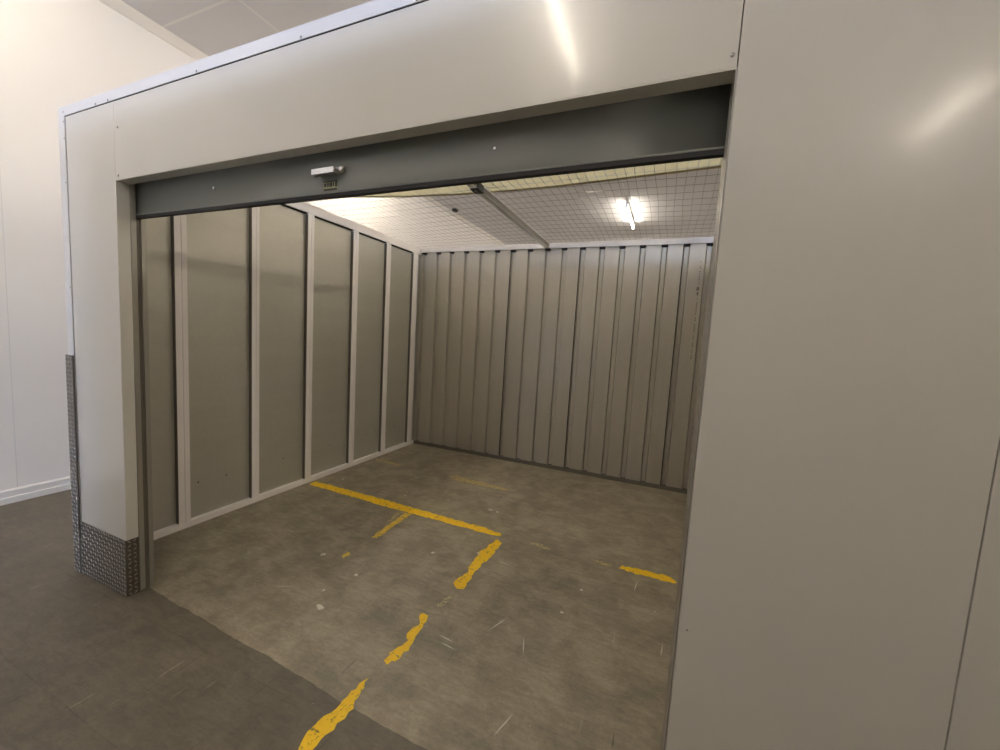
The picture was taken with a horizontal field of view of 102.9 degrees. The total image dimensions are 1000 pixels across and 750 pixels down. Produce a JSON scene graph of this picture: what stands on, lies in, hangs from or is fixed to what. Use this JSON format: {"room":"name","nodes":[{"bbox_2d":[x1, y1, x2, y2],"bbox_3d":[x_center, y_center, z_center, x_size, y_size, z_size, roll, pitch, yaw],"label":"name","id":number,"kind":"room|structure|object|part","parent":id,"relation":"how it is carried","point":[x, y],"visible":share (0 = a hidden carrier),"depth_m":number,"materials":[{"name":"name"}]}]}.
{"room":"self-storage corridor","nodes":[
{"label":"self-storage corridor","id":0,"kind":"room"},
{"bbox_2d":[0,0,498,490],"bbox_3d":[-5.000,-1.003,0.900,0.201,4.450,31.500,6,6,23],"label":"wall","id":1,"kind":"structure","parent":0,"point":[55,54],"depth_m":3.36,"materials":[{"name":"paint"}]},
{"bbox_2d":[0,476,70,505],"bbox_3d":[-5.024,1.159,1.058,0.022,0.118,31.500,6,6,23],"label":"baseboard","id":2,"kind":"structure","parent":1,"relation":"attached to","point":[17,494],"depth_m":3.43,"materials":[{"name":"paint"}]},
{"bbox_2d":[98,0,505,244],"bbox_3d":[-4.750,-3.163,0.646,0.070,0.080,31.500,6,6,23],"label":"crown molding","id":3,"kind":"structure","parent":1,"relation":"attached to","point":[119,6],"depth_m":3.98,"materials":[{"name":"paint"}]},
{"bbox_2d":[146,202,420,539],"bbox_3d":[-1.889,-0.276,4.078,0.052,2.776,3.525,6,6,23],"label":"wall","id":4,"kind":"structure","parent":0,"point":[282,338],"depth_m":3.62,"materials":[{"name":"grey metal"}]},
{"bbox_3d":[-2.495,-0.174,2.693,0.008,2.720,0.495,6,6,23],"label":"liner panel","id":5,"kind":"part","parent":4,"relation":"part of","materials":[{"name":"grey metal"}]},
{"bbox_3d":[-2.271,-0.210,3.221,0.008,2.720,0.495,6,6,23],"label":"liner panel","id":6,"kind":"part","parent":4,"relation":"part of","materials":[{"name":"grey metal"}]},
{"bbox_3d":[-2.052,-0.246,3.738,0.008,2.720,0.496,6,6,23],"label":"liner panel","id":7,"kind":"part","parent":4,"relation":"part of","materials":[{"name":"grey metal"}]},
{"bbox_3d":[-1.957,1.078,4.229,0.052,0.048,3.470,6,6,23],"label":"rail","id":8,"kind":"part","parent":4,"relation":"part of","materials":[{"name":"grey metal"}]},
{"bbox_3d":[-1.823,-0.282,4.276,0.008,2.720,0.529,6,6,23],"label":"liner panel","id":9,"kind":"part","parent":4,"relation":"part of","materials":[{"name":"grey metal"}]},
{"bbox_3d":[-1.810,-1.613,3.956,0.052,0.086,3.520,6,6,23],"label":"rail","id":10,"kind":"part","parent":4,"relation":"part of","materials":[{"name":"white metal"}]},
{"bbox_3d":[-1.595,-0.319,4.813,0.008,2.720,0.482,6,6,23],"label":"liner panel","id":11,"kind":"part","parent":4,"relation":"part of","materials":[{"name":"grey metal"}]},
{"bbox_3d":[-1.375,-0.354,5.329,0.008,2.720,0.475,6,6,23],"label":"liner panel","id":12,"kind":"part","parent":4,"relation":"part of","materials":[{"name":"grey metal"}]},
{"bbox_3d":[-1.228,-0.347,5.662,0.038,2.700,0.040,6,6,23],"label":"corner post","id":13,"kind":"part","parent":4,"relation":"part of","materials":[{"name":"white metal"}]},
{"bbox_2d":[309,158,721,247],"bbox_3d":[0.018,-1.482,3.177,3.966,0.027,3.540,6,6,23],"label":"wire mesh","id":14,"kind":"object","parent":4,"relation":"on","point":[645,180],"visible":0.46,"depth_m":3.75,"materials":[{"name":"metal"}]},
{"bbox_2d":[467,183,548,247],"bbox_3d":[-0.096,-1.453,3.254,0.070,0.066,3.450,6,6,23],"label":"bar","id":15,"kind":"object","parent":14,"relation":"attached to","point":[479,189],"visible":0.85,"depth_m":3.58,"materials":[{"name":"metal"}]},
{"bbox_2d":[350,158,721,197],"bbox_3d":[0.011,-1.540,3.163,3.957,0.082,0.239,5,6,20],"label":"beam","id":16,"kind":"structure","parent":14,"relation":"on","point":[678,166],"depth_m":3.04,"materials":[{"name":"metal"}]},
{"bbox_2d":[0,443,686,749],"bbox_3d":[1.134,1.866,-1.510,13.837,0.100,31.500,6,6,23],"label":"floor","id":17,"kind":"structure","parent":0,"point":[218,653],"depth_m":2.19,"materials":[{"name":"concrete"}]},
{"bbox_2d":[298,678,367,749],"bbox_3d":[-0.794,1.433,1.390,0.108,0.001,0.984,6,6,23],"label":"painted line","id":18,"kind":"object","parent":17,"relation":"on","point":[323,725],"visible":1,"depth_m":1.63,"materials":[{"name":"yellow paint"}]},
{"bbox_2d":[376,459,400,465],"bbox_3d":[-1.377,1.073,4.893,0.428,0.001,0.100,6,6,23],"label":"painted line","id":19,"kind":"object","parent":17,"relation":"on","point":[388,462],"visible":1,"depth_m":4.89,"materials":[{"name":"yellow paint"}]},
{"bbox_2d":[372,513,410,537],"bbox_3d":[-0.897,1.247,3.327,0.089,0.001,0.504,6,6,23],"label":"painted line","id":20,"kind":"object","parent":17,"relation":"on","point":[396,521],"visible":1,"depth_m":3.30,"materials":[{"name":"yellow paint"}]},
{"bbox_2d":[388,512,402,521],"bbox_3d":[-0.921,1.232,3.471,0.065,0.001,0.220,6,6,23],"label":"painted line","id":21,"kind":"object","parent":17,"relation":"on","point":[397,514],"visible":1,"depth_m":3.47,"materials":[{"name":"yellow paint"}]},
{"bbox_2d":[310,481,501,535],"bbox_3d":[-0.964,1.209,3.687,2.147,0.001,0.143,6,6,23],"label":"painted line","id":22,"kind":"object","parent":17,"relation":"on","point":[367,498],"visible":1,"depth_m":3.64,"materials":[{"name":"yellow paint"}]},
{"bbox_2d":[384,613,427,664],"bbox_3d":[-0.479,1.385,2.100,0.099,0.001,0.383,6,6,23],"label":"painted line","id":23,"kind":"object","parent":17,"relation":"on","point":[413,632],"visible":1,"depth_m":2.06,"materials":[{"name":"yellow paint"}]},
{"bbox_2d":[436,596,451,606],"bbox_3d":[-0.331,1.364,2.415,0.051,0.001,0.151,6,6,23],"label":"painted line","id":24,"kind":"object","parent":17,"relation":"on","point":[450,597],"visible":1,"depth_m":2.40,"materials":[{"name":"yellow paint"}]},
{"bbox_2d":[287,479,662,732],"bbox_3d":[-0.556,1.308,2.873,3.218,0.001,1.938,6,6,23],"label":"scuffs","id":25,"kind":"object","parent":17,"relation":"on","point":[319,606],"visible":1,"depth_m":2.28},
{"bbox_2d":[454,539,501,588],"bbox_3d":[-0.148,1.334,2.857,0.111,0.001,0.704,6,6,23],"label":"painted line","id":26,"kind":"object","parent":17,"relation":"on","point":[481,558],"visible":1,"depth_m":2.83,"materials":[{"name":"yellow paint"}]},
{"bbox_2d":[449,476,506,490],"bbox_3d":[-0.252,1.186,4.387,0.740,0.001,0.141,6,6,23],"label":"painted line","id":27,"kind":"object","parent":17,"relation":"on","point":[457,479],"visible":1,"depth_m":4.38,"materials":[{"name":"yellow paint"}]},
{"bbox_2d":[530,542,550,549],"bbox_3d":[0.316,1.337,3.119,0.176,0.001,0.061,6,6,23],"label":"painted line","id":28,"kind":"object","parent":17,"relation":"on","point":[536,544],"visible":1,"depth_m":3.12,"materials":[{"name":"yellow paint"}]},
{"bbox_2d":[620,565,676,582],"bbox_3d":[1.044,1.407,2.819,0.385,0.001,0.098,6,6,23],"label":"painted line","id":29,"kind":"object","parent":17,"relation":"on","point":[663,577],"visible":1,"depth_m":2.81,"materials":[{"name":"yellow paint"}]},
{"bbox_2d":[121,0,720,244],"bbox_3d":[1.397,-2.656,-1.931,13.837,0.100,31.500,6,6,23],"label":"ceiling","id":30,"kind":"structure","parent":0,"point":[212,27],"depth_m":7.52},
{"bbox_2d":[625,202,633,229],"bbox_3d":[2.791,-3.415,8.529,0.050,0.165,1.580,6,6,23],"label":"lamp","id":31,"kind":"object","parent":30,"relation":"attached to","point":[627,207],"visible":0.91,"depth_m":8.32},
{"bbox_2d":[58,0,999,749],"bbox_3d":[0.654,0.168,1.065,7.000,2.746,0.081,6,6,23],"label":"wall","id":32,"kind":"structure","parent":0,"point":[839,589],"depth_m":0.99,"materials":[{"name":"paint"}]},
{"bbox_3d":[-2.533,-0.140,2.391,0.068,2.742,0.063,6,6,23],"label":"corner trim","id":33,"kind":"part","parent":32,"relation":"part of","materials":[{"name":"grey metal"}]},
{"bbox_2d":[65,354,81,572],"bbox_3d":[-2.534,0.543,2.563,0.085,1.351,0.314,6,6,23],"label":"guard","id":34,"kind":"object","parent":32,"relation":"attached to","point":[68,358],"visible":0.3,"depth_m":2.42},
{"bbox_3d":[-2.276,-0.088,2.282,0.490,2.690,0.050,6,6,23],"label":"column panel","id":35,"kind":"part","parent":32,"relation":"part of","materials":[{"name":"white metal"}]},
{"bbox_2d":[80,521,139,596],"bbox_3d":[-2.341,1.082,2.387,0.498,0.334,0.064,6,6,23],"label":"kick plate","id":36,"kind":"object","parent":32,"relation":"attached to","point":[108,559],"visible":1,"depth_m":2.33,"materials":[{"name":"silver metal"}]},
{"bbox_3d":[0.734,-1.171,0.941,6.997,0.052,0.078,6,6,23],"label":"cap trim","id":37,"kind":"part","parent":32,"relation":"part of","materials":[{"name":"white metal"}]},
{"bbox_3d":[-0.686,-1.085,1.539,2.823,0.386,0.052,6,6,23],"label":"header panel","id":38,"kind":"part","parent":32,"relation":"part of","materials":[{"name":"white metal"}]},
{"bbox_2d":[129,83,732,749],"bbox_3d":[-0.672,0.062,1.839,2.925,2.658,0.380,6,6,23],"label":"door","id":39,"kind":"structure","parent":32,"relation":"in","point":[691,125],"depth_m":1.43,"materials":[{"name":"metal"}]},
{"bbox_3d":[-0.704,-0.817,1.604,0.117,0.022,0.033,6,6,23],"label":"handle","id":40,"kind":"part","parent":39,"relation":"part of","materials":[{"name":"silver metal"}]},
{"bbox_3d":[-0.680,-0.747,1.631,2.881,0.007,0.012,6,6,23],"label":"rail","id":41,"kind":"part","parent":39,"relation":"part of","materials":[{"name":"grey metal"}]},
{"bbox_2d":[135,84,730,213],"bbox_3d":[-0.601,-1.008,1.759,2.885,0.508,0.337,6,6,23],"label":"roller shutter","id":42,"kind":"object","parent":39,"relation":"hanging from","point":[691,123],"depth_m":1.37,"materials":[{"name":"grey metal"}]},
{"bbox_3d":[0.808,0.211,0.992,0.571,2.690,0.050,6,6,23],"label":"panel","id":43,"kind":"part","parent":32,"relation":"part of","materials":[{"name":"white metal"}]},
{"bbox_3d":[1.619,0.290,0.653,1.188,2.690,0.050,6,6,23],"label":"panel","id":44,"kind":"part","parent":32,"relation":"part of","materials":[{"name":"white metal"}]},
{"bbox_2d":[412,237,713,493],"bbox_3d":[0.607,-0.213,4.955,4.005,2.777,0.068,6,6,23],"label":"wall","id":45,"kind":"structure","parent":0,"point":[583,358],"depth_m":4.86,"materials":[{"name":"metal"}]},
{"bbox_3d":[0.536,1.145,5.081,3.990,0.045,0.052,6,6,23],"label":"rail","id":46,"kind":"part","parent":45,"relation":"part of","materials":[{"name":"grey metal"}]},
{"bbox_3d":[0.713,-1.560,4.815,3.942,0.060,0.062,6,6,23],"label":"rail","id":47,"kind":"part","parent":45,"relation":"part of","materials":[{"name":"metal"}]},
{"bbox_2d":[690,261,701,358],"bbox_3d":[2.098,-0.689,4.274,0.025,1.039,0.001,6,6,23],"label":"print","id":48,"kind":"object","parent":45,"relation":"attached to","point":[697,290],"depth_m":4.27}
]}

